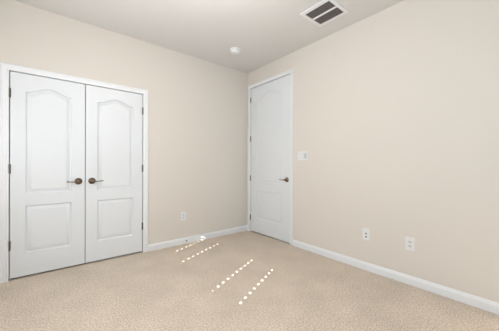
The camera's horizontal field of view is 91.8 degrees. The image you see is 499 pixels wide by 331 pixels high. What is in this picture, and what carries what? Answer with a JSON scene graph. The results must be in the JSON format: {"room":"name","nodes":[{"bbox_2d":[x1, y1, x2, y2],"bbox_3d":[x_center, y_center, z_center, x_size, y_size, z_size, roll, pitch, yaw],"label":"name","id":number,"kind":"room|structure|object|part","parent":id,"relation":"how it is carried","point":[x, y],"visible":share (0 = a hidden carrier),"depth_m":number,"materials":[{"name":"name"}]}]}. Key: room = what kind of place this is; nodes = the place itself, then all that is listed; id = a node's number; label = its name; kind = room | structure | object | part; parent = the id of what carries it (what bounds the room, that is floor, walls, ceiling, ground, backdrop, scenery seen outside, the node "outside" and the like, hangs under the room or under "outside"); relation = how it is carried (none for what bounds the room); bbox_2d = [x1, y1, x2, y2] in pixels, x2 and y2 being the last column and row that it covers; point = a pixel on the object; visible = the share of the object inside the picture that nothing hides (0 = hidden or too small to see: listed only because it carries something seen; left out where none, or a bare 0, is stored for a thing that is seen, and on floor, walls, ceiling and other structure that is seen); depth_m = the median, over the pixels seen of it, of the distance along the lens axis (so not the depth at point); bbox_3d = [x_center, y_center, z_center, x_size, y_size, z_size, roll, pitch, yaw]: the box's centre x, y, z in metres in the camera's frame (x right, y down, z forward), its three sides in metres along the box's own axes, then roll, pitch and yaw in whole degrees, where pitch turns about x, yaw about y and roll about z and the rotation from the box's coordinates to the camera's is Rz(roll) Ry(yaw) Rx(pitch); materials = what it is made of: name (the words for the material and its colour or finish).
{"room":"empty bedroom","nodes":[
{"label":"empty bedroom","id":0,"kind":"room"},
{"bbox_2d":[0,0,246,244],"bbox_3d":[-1.661,-0.233,3.395,3.740,2.728,0.840,0,0,-39],"label":"wall","id":1,"kind":"structure","parent":0,"point":[197,107],"depth_m":3.33,"materials":[{"name":"white paint"}]},
{"bbox_2d":[8,71,84,278],"bbox_3d":[-2.068,0.093,2.500,0.611,2.001,0.099,0,0,-39],"label":"door","id":2,"kind":"structure","parent":1,"relation":"in","point":[46,168],"depth_m":2.50,"materials":[{"name":"white paint"}]},
{"bbox_3d":[-2.084,0.634,2.518,0.367,0.472,0.016,0,0,-39],"label":"panel","id":3,"kind":"part","parent":2,"relation":"part of","materials":[{"name":"white paint"}]},
{"bbox_3d":[-2.082,-0.256,2.517,0.367,1.068,0.016,0,0,-39],"label":"panel","id":4,"kind":"part","parent":2,"relation":"part of","materials":[{"name":"white paint"}]},
{"bbox_3d":[-1.867,0.174,2.642,0.072,0.072,0.064,0,0,-39],"label":"handle","id":5,"kind":"part","parent":2,"relation":"part of","materials":[{"name":"brown metal"}]},
{"bbox_2d":[0,62,147,282],"bbox_3d":[-1.871,0.069,2.749,1.342,2.085,0.134,0,0,-39],"label":"trim","id":6,"kind":"structure","parent":1,"relation":"attached to","point":[5,68],"depth_m":2.32,"materials":[{"name":"white paint"}]},
{"bbox_2d":[85,85,143,262],"bbox_3d":[-1.590,0.094,2.893,0.615,2.001,0.099,0,0,-39],"label":"door","id":7,"kind":"structure","parent":1,"relation":"in","point":[113,118],"depth_m":2.88,"materials":[{"name":"white paint"}]},
{"bbox_3d":[-1.770,0.174,2.722,0.072,0.072,0.064,0,0,-39],"label":"handle","id":8,"kind":"part","parent":7,"relation":"part of","materials":[{"name":"brown metal"}]},
{"bbox_3d":[-1.607,-0.254,2.907,0.381,1.068,0.016,0,0,-39],"label":"panel","id":9,"kind":"part","parent":7,"relation":"part of","materials":[{"name":"white paint"}]},
{"bbox_3d":[-1.610,0.636,2.907,0.381,0.472,0.016,0,0,-39],"label":"panel","id":10,"kind":"part","parent":7,"relation":"part of","materials":[{"name":"white paint"}]},
{"bbox_2d":[181,212,185,220],"bbox_3d":[-0.942,0.721,3.440,0.078,0.122,0.008,0,0,-39],"label":"wall outlet","id":11,"kind":"object","parent":1,"relation":"attached to","point":[183,214],"visible":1,"depth_m":3.44,"materials":[{"name":"white plastic"}]},
{"bbox_2d":[148,225,246,250],"bbox_3d":[-1.395,1.070,3.065,3.500,0.084,0.014,0,0,-39],"label":"baseboard","id":12,"kind":"structure","parent":1,"relation":"attached to","point":[165,244],"depth_m":3.54,"materials":[{"name":"white paint"}]},
{"bbox_2d":[14,0,403,72],"bbox_3d":[-0.025,-1.641,1.435,3.780,0.100,4.580,0,0,-39],"label":"ceiling","id":13,"kind":"structure","parent":0,"point":[265,31],"depth_m":2.69,"materials":[{"name":"white paint"}]},
{"bbox_2d":[230,47,240,53],"bbox_3d":[-0.193,-1.565,3.314,0.146,0.054,0.146,0,0,-39],"label":"smoke detector","id":14,"kind":"object","parent":13,"relation":"attached to","point":[234,50],"visible":1,"depth_m":3.27,"materials":[{"name":"white plastic"}]},
{"bbox_2d":[300,0,348,26],"bbox_3d":[0.777,-1.585,2.512,0.354,0.008,0.350,0,0,-39],"label":"ceiling vent","id":15,"kind":"object","parent":13,"relation":"in","point":[323,12],"visible":1,"depth_m":2.50,"materials":[{"name":"white metal"}]},
{"bbox_2d":[0,230,498,330],"bbox_3d":[0.018,1.167,1.957,4.520,0.100,5.320,0,0,-39],"label":"floor","id":16,"kind":"structure","parent":0,"point":[246,280],"depth_m":2.06,"materials":[{"name":"carpet"}]},
{"bbox_2d":[247,0,498,302],"bbox_3d":[1.672,-0.237,2.752,0.840,2.757,4.460,0,0,-39],"label":"wall","id":17,"kind":"structure","parent":0,"point":[396,109],"depth_m":2.32,"materials":[{"name":"white paint"}]},
{"bbox_2d":[250,74,289,242],"bbox_3d":[0.284,-0.099,3.759,0.099,2.398,0.884,0,0,-39],"label":"door","id":18,"kind":"structure","parent":17,"relation":"in","point":[270,101],"depth_m":3.73,"materials":[{"name":"white paint"}]},
{"bbox_3d":[0.302,0.637,3.768,0.012,0.460,0.582,0,0,-39],"label":"panel","id":19,"kind":"part","parent":18,"relation":"part of","materials":[{"name":"white paint"}]},
{"bbox_3d":[0.303,-0.450,3.765,0.007,1.445,0.582,0,0,-39],"label":"panel","id":20,"kind":"part","parent":18,"relation":"part of","materials":[{"name":"white paint"}]},
{"bbox_2d":[248,69,292,244],"bbox_3d":[0.340,-0.119,3.797,0.134,2.472,0.986,0,0,-39],"label":"trim","id":21,"kind":"structure","parent":17,"relation":"attached to","point":[288,72],"depth_m":3.51,"materials":[{"name":"white paint"}]},
{"bbox_2d":[298,151,307,159],"bbox_3d":[0.714,-0.129,3.248,0.012,0.118,0.166,0,0,-39],"label":"light switch","id":22,"kind":"object","parent":17,"relation":"attached to","point":[303,155],"visible":1,"depth_m":3.24,"materials":[{"name":"white plastic"}]},
{"bbox_2d":[363,228,369,240],"bbox_3d":[1.252,0.737,2.592,0.008,0.122,0.076,0,0,-39],"label":"cable jack plate","id":23,"kind":"object","parent":17,"relation":"attached to","point":[366,232],"visible":1,"depth_m":2.59,"materials":[{"name":"white plastic"}]},
{"bbox_2d":[247,225,498,314],"bbox_3d":[1.316,1.079,2.508,0.014,0.084,4.286,0,0,-39],"label":"baseboard","id":24,"kind":"structure","parent":17,"relation":"attached to","point":[485,304],"depth_m":2.27,"materials":[{"name":"white paint"}]},
{"bbox_2d":[405,237,414,250],"bbox_3d":[1.511,0.739,2.276,0.008,0.122,0.078,0,0,-39],"label":"wall outlet","id":25,"kind":"object","parent":17,"relation":"attached to","point":[409,242],"visible":1,"depth_m":2.27,"materials":[{"name":"white plastic"}]}
]}

